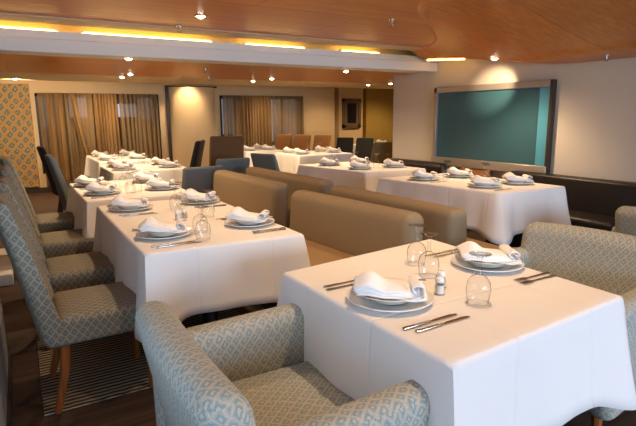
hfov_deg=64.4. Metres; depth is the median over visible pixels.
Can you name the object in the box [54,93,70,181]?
curtain
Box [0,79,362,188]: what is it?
wall
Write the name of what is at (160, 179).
dinner plate
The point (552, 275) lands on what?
fork
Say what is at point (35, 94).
window
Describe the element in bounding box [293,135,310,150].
dining chair
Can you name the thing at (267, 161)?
dining chair
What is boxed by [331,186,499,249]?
bench
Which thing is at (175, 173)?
tablecloth
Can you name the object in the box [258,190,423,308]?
bench
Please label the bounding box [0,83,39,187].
wall panel
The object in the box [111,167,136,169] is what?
dinner plate
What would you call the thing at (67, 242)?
dining chair
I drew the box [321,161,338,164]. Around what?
plate
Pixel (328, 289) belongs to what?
fork
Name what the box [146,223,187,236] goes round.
plate
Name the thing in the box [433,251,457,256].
table knife
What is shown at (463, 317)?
table knife
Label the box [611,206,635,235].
armchair
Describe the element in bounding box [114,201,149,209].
plate
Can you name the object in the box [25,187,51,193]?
baseboard
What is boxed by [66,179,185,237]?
tablecloth
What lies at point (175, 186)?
dinner plate
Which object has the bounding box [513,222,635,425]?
armchair
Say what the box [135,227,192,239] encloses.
dinner plate
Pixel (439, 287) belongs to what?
salt shaker
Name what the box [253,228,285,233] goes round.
fork
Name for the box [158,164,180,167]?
dinner plate
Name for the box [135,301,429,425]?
armchair
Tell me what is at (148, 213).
table knife
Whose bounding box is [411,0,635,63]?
ceiling
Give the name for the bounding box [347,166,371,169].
dinner plate
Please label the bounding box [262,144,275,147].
napkin
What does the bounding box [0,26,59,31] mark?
tube
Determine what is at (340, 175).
tablecloth
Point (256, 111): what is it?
curtain
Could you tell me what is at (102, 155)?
napkin
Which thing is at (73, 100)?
curtain
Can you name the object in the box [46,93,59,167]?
curtain
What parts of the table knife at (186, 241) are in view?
handle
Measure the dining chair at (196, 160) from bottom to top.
1.044 m
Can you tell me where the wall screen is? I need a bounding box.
[431,79,556,173]
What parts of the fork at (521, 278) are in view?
handle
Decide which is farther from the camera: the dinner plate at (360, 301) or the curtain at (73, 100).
the curtain at (73, 100)
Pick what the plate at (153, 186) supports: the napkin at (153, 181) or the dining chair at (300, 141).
the napkin at (153, 181)
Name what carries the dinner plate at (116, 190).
on the tablecloth at (83, 208)
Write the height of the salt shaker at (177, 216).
0.064 m
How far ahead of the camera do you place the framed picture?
12.83 m
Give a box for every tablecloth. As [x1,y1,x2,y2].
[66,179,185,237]
[84,154,152,178]
[93,199,310,342]
[99,164,184,187]
[244,149,282,166]
[275,151,352,173]
[277,239,635,425]
[297,162,425,191]
[376,173,570,244]
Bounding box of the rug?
[35,211,240,415]
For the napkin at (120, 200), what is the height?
0.077 m
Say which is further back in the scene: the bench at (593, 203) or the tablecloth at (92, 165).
the tablecloth at (92, 165)
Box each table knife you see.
[123,213,153,216]
[151,241,192,246]
[157,241,200,247]
[402,314,457,329]
[415,316,469,332]
[424,248,458,255]
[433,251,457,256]
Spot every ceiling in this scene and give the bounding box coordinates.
[0,0,434,46]
[0,54,415,88]
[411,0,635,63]
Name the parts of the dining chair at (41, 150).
backrest, leg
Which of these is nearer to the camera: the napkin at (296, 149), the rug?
the rug
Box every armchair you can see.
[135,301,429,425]
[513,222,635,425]
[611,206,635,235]
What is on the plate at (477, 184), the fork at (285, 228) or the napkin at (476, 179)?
the napkin at (476, 179)
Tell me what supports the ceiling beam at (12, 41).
attached to the wall at (594, 130)
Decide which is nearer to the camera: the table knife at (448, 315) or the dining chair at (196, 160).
the table knife at (448, 315)
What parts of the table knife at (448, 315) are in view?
handle, blade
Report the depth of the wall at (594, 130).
5.18 m
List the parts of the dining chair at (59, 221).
backrest, seat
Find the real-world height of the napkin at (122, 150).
0.077 m
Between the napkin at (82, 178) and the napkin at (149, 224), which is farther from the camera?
the napkin at (82, 178)
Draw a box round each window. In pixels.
[34,93,161,173]
[219,95,272,145]
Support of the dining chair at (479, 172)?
on the floor
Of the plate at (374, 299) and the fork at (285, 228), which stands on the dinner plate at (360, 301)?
the plate at (374, 299)
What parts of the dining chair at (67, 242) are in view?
backrest, seat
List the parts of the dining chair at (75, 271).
backrest, seat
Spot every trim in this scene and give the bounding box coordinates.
[0,12,423,50]
[0,20,416,55]
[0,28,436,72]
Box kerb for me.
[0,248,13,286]
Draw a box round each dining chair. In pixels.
[0,157,74,233]
[0,165,93,258]
[0,176,114,350]
[0,191,152,413]
[36,146,74,211]
[44,154,68,211]
[182,165,222,193]
[190,140,204,166]
[209,135,243,165]
[215,157,249,173]
[251,153,279,170]
[275,134,291,150]
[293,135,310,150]
[312,135,330,150]
[336,137,353,153]
[355,138,373,160]
[370,142,392,163]
[461,166,491,177]
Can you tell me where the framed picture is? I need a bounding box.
[342,99,360,127]
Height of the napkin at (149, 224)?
0.077 m
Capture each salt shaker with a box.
[175,210,180,219]
[435,276,444,294]
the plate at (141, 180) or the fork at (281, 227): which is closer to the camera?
the fork at (281, 227)
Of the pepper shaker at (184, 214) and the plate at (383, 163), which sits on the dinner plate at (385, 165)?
the plate at (383, 163)
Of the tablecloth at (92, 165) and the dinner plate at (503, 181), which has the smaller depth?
the dinner plate at (503, 181)
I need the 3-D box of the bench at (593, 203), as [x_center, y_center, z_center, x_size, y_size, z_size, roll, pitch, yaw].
[2.398,0.032,5.050,0.546,0.770,1.420,-7,13,-30]
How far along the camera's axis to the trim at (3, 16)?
4.78 m
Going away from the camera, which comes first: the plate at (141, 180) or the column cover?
the plate at (141, 180)
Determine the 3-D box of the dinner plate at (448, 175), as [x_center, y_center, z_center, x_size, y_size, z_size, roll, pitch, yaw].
[1.471,-0.386,5.252,0.300,0.021,0.300,-7,13,-30]
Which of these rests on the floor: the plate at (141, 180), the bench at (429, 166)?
the bench at (429, 166)
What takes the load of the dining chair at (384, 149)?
on the floor
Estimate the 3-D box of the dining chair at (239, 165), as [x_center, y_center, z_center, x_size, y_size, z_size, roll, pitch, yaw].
[-1.197,-0.296,6.634,0.460,0.884,0.670,-7,13,-30]
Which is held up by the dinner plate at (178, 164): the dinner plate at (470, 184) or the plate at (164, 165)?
the plate at (164, 165)
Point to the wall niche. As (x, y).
(377, 103)
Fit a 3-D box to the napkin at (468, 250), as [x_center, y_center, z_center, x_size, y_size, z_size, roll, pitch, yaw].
[0.721,0.158,2.149,0.247,0.077,0.193,1,11,5]
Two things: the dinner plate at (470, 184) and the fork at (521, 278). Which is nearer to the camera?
the fork at (521, 278)
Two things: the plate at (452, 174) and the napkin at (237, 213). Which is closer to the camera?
the napkin at (237, 213)
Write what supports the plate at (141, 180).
on the dinner plate at (160, 179)
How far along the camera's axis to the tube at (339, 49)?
6.14 m
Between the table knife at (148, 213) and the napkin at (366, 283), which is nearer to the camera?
the napkin at (366, 283)
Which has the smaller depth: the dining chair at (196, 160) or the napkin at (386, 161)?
the napkin at (386, 161)
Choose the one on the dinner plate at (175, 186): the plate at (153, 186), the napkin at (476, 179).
the plate at (153, 186)
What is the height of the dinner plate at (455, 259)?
0.021 m
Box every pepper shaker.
[181,208,186,217]
[437,270,445,286]
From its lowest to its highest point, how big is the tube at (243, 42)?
0.060 m
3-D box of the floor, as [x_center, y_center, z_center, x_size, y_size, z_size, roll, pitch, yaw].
[2.052,0.400,5.455,10.300,0.100,16.200,-7,13,-30]
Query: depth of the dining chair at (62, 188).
5.51 m
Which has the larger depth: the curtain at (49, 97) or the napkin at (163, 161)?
the curtain at (49, 97)
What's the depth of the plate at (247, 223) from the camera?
2.95 m
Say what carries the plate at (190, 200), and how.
on the dinner plate at (214, 199)
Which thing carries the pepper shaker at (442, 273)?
on the tablecloth at (550, 351)
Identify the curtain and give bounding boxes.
[37,93,62,189]
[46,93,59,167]
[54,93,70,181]
[62,93,96,180]
[69,93,89,160]
[93,93,120,154]
[118,94,160,158]
[222,95,240,135]
[240,95,271,146]
[272,96,303,148]
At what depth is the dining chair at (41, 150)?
6.90 m
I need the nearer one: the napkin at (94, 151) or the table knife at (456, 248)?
the table knife at (456, 248)
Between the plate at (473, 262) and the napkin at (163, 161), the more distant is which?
the napkin at (163, 161)
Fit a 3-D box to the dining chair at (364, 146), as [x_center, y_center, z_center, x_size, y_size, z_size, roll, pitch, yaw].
[0.895,-1.053,10.345,0.380,0.934,0.670,3,12,19]
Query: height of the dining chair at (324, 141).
1.004 m
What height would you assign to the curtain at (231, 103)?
1.790 m
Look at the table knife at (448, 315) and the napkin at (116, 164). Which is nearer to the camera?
the table knife at (448, 315)
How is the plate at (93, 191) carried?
on the dinner plate at (116, 190)
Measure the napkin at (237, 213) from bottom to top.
0.077 m
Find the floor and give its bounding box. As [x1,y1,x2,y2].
[0,192,635,425]
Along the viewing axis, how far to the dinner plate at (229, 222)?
3.00 m
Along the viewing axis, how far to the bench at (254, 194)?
4.86 m
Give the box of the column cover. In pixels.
[165,85,216,166]
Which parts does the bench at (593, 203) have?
backrest, seat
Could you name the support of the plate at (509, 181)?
on the dinner plate at (503, 181)
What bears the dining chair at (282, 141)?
on the floor
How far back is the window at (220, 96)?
11.30 m
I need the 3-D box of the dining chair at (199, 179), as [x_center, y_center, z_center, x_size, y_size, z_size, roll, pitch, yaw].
[-1.432,-0.156,6.021,0.480,0.844,0.670,-7,13,-30]
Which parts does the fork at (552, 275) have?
handle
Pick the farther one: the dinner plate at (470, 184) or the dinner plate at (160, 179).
the dinner plate at (160, 179)
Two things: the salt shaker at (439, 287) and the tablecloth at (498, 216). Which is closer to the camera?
the salt shaker at (439, 287)
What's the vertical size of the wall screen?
1.002 m
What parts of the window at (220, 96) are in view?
pane, pane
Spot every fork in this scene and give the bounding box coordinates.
[252,227,284,231]
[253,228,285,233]
[323,280,353,286]
[326,283,353,290]
[513,272,549,281]
[519,274,556,284]
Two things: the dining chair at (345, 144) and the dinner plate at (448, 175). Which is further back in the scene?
the dining chair at (345, 144)
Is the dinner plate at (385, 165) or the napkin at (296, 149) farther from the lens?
the napkin at (296, 149)
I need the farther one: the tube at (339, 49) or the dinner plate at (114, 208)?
the tube at (339, 49)
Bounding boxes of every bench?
[213,170,287,227]
[246,167,333,228]
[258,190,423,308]
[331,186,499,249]
[390,158,448,173]
[486,171,635,246]
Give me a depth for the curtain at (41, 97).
9.40 m
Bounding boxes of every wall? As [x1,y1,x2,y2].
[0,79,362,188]
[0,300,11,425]
[392,57,635,181]
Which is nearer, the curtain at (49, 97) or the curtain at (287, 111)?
the curtain at (49, 97)
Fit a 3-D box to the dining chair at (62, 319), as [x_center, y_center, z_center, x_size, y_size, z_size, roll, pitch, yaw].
[-1.218,0.402,2.558,0.671,1.034,0.470,-7,13,-30]
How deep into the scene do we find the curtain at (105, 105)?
9.90 m
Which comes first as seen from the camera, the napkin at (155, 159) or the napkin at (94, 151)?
the napkin at (155, 159)
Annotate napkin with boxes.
[74,175,105,183]
[84,182,119,191]
[91,150,107,154]
[97,153,115,157]
[106,159,128,163]
[110,195,149,206]
[112,161,133,167]
[119,149,135,152]
[128,152,145,156]
[132,171,160,178]
[138,217,187,232]
[146,177,176,186]
[151,157,169,161]
[158,159,179,164]
[180,188,218,200]
[225,207,272,222]
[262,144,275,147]
[294,148,308,152]
[320,157,338,163]
[349,160,369,166]
[351,155,368,161]
[353,270,426,301]
[383,159,403,164]
[412,169,437,177]
[446,167,472,174]
[455,241,521,264]
[470,175,500,184]
[502,172,532,181]
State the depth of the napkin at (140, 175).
4.98 m
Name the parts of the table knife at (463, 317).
handle, blade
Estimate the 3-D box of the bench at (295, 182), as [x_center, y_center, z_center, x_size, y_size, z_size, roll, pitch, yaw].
[-0.148,-0.062,5.573,0.656,0.800,1.660,-7,13,-32]
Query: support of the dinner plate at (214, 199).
on the tablecloth at (231, 267)
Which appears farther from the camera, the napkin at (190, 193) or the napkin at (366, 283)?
the napkin at (190, 193)
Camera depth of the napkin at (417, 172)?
4.97 m
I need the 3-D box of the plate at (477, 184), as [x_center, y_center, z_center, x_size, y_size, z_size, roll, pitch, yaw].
[1.493,-0.260,4.520,0.250,0.040,0.250,-7,13,-30]
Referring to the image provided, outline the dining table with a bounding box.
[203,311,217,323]
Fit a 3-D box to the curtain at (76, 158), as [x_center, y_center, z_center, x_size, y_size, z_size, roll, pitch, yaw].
[-4.577,-1.390,9.731,0.548,1.790,0.081,-7,13,-30]
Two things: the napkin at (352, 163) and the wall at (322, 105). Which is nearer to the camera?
the napkin at (352, 163)
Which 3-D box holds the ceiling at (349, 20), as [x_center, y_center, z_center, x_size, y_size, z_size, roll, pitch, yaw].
[1.721,-1.076,0.968,5.650,0.100,9.420,-7,13,-30]
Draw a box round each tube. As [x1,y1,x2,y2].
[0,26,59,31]
[79,31,213,41]
[243,42,305,47]
[339,49,380,53]
[427,58,464,60]
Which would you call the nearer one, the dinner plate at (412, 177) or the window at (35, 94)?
the dinner plate at (412, 177)
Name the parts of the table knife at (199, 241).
handle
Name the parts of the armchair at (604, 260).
arm, backrest, leg, arm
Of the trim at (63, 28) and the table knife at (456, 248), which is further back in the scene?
the trim at (63, 28)
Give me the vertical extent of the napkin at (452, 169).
0.077 m
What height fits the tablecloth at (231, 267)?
0.420 m
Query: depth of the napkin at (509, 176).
4.64 m
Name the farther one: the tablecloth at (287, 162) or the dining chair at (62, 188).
the tablecloth at (287, 162)
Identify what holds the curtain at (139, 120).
hanging from the wall at (322, 105)
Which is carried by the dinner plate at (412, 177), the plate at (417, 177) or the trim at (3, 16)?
the plate at (417, 177)
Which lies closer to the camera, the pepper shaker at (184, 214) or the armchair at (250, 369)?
the armchair at (250, 369)
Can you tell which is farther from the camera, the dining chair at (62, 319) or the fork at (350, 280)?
the dining chair at (62, 319)
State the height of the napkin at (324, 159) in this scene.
0.077 m
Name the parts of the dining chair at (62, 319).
backrest, leg, leg, seat, leg, leg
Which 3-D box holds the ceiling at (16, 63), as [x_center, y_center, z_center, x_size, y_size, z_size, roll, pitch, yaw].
[0.089,-2.291,8.226,10.350,0.250,3.700,-7,13,-30]
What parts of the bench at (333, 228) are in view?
seat, backrest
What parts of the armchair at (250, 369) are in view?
backrest, arm, seat, arm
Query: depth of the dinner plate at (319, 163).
6.52 m
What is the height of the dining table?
0.732 m
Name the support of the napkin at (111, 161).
on the plate
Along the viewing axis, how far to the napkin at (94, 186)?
4.21 m
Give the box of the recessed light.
[194,14,206,18]
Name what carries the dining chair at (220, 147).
on the floor
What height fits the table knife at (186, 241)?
0.006 m
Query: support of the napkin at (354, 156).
on the plate
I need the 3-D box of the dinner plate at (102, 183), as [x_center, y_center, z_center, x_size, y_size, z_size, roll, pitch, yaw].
[-2.159,-0.268,4.798,0.300,0.021,0.300,-7,13,-30]
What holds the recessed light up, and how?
in the ceiling at (349, 20)
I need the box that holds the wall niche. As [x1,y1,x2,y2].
[363,88,393,142]
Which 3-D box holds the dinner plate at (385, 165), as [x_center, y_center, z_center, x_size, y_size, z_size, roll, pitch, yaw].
[0.945,-0.586,6.316,0.300,0.021,0.300,-7,13,-30]
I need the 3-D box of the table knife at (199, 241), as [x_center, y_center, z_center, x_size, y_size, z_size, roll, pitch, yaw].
[-0.701,0.159,2.554,0.225,0.006,0.015,-7,13,-31]
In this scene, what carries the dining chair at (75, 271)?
on the rug
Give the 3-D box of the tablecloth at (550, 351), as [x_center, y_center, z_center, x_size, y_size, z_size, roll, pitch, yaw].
[0.472,0.472,2.026,1.109,0.426,1.262,-7,13,-30]
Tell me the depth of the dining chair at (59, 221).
4.61 m
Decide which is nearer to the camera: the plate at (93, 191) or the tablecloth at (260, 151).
the plate at (93, 191)
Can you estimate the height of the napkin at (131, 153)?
0.077 m
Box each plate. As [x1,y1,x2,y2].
[73,182,107,186]
[84,189,121,195]
[88,187,117,193]
[108,203,153,211]
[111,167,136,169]
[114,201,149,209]
[131,178,162,182]
[135,176,158,181]
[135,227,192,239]
[145,185,178,189]
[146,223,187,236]
[148,182,172,188]
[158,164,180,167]
[160,164,175,166]
[179,197,219,203]
[184,195,215,202]
[224,218,274,227]
[230,213,269,225]
[319,163,340,165]
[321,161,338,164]
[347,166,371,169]
[347,287,433,311]
[363,277,425,304]
[381,164,405,167]
[383,163,400,165]
[410,176,439,180]
[412,175,434,178]
[445,174,473,177]
[447,172,466,176]
[451,254,524,271]
[457,249,517,267]
[467,183,501,187]
[470,181,496,186]
[500,180,533,184]
[503,178,528,182]
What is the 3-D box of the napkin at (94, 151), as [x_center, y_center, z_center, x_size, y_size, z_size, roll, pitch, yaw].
[-3.625,-1.005,8.386,0.247,0.077,0.193,-2,11,-6]

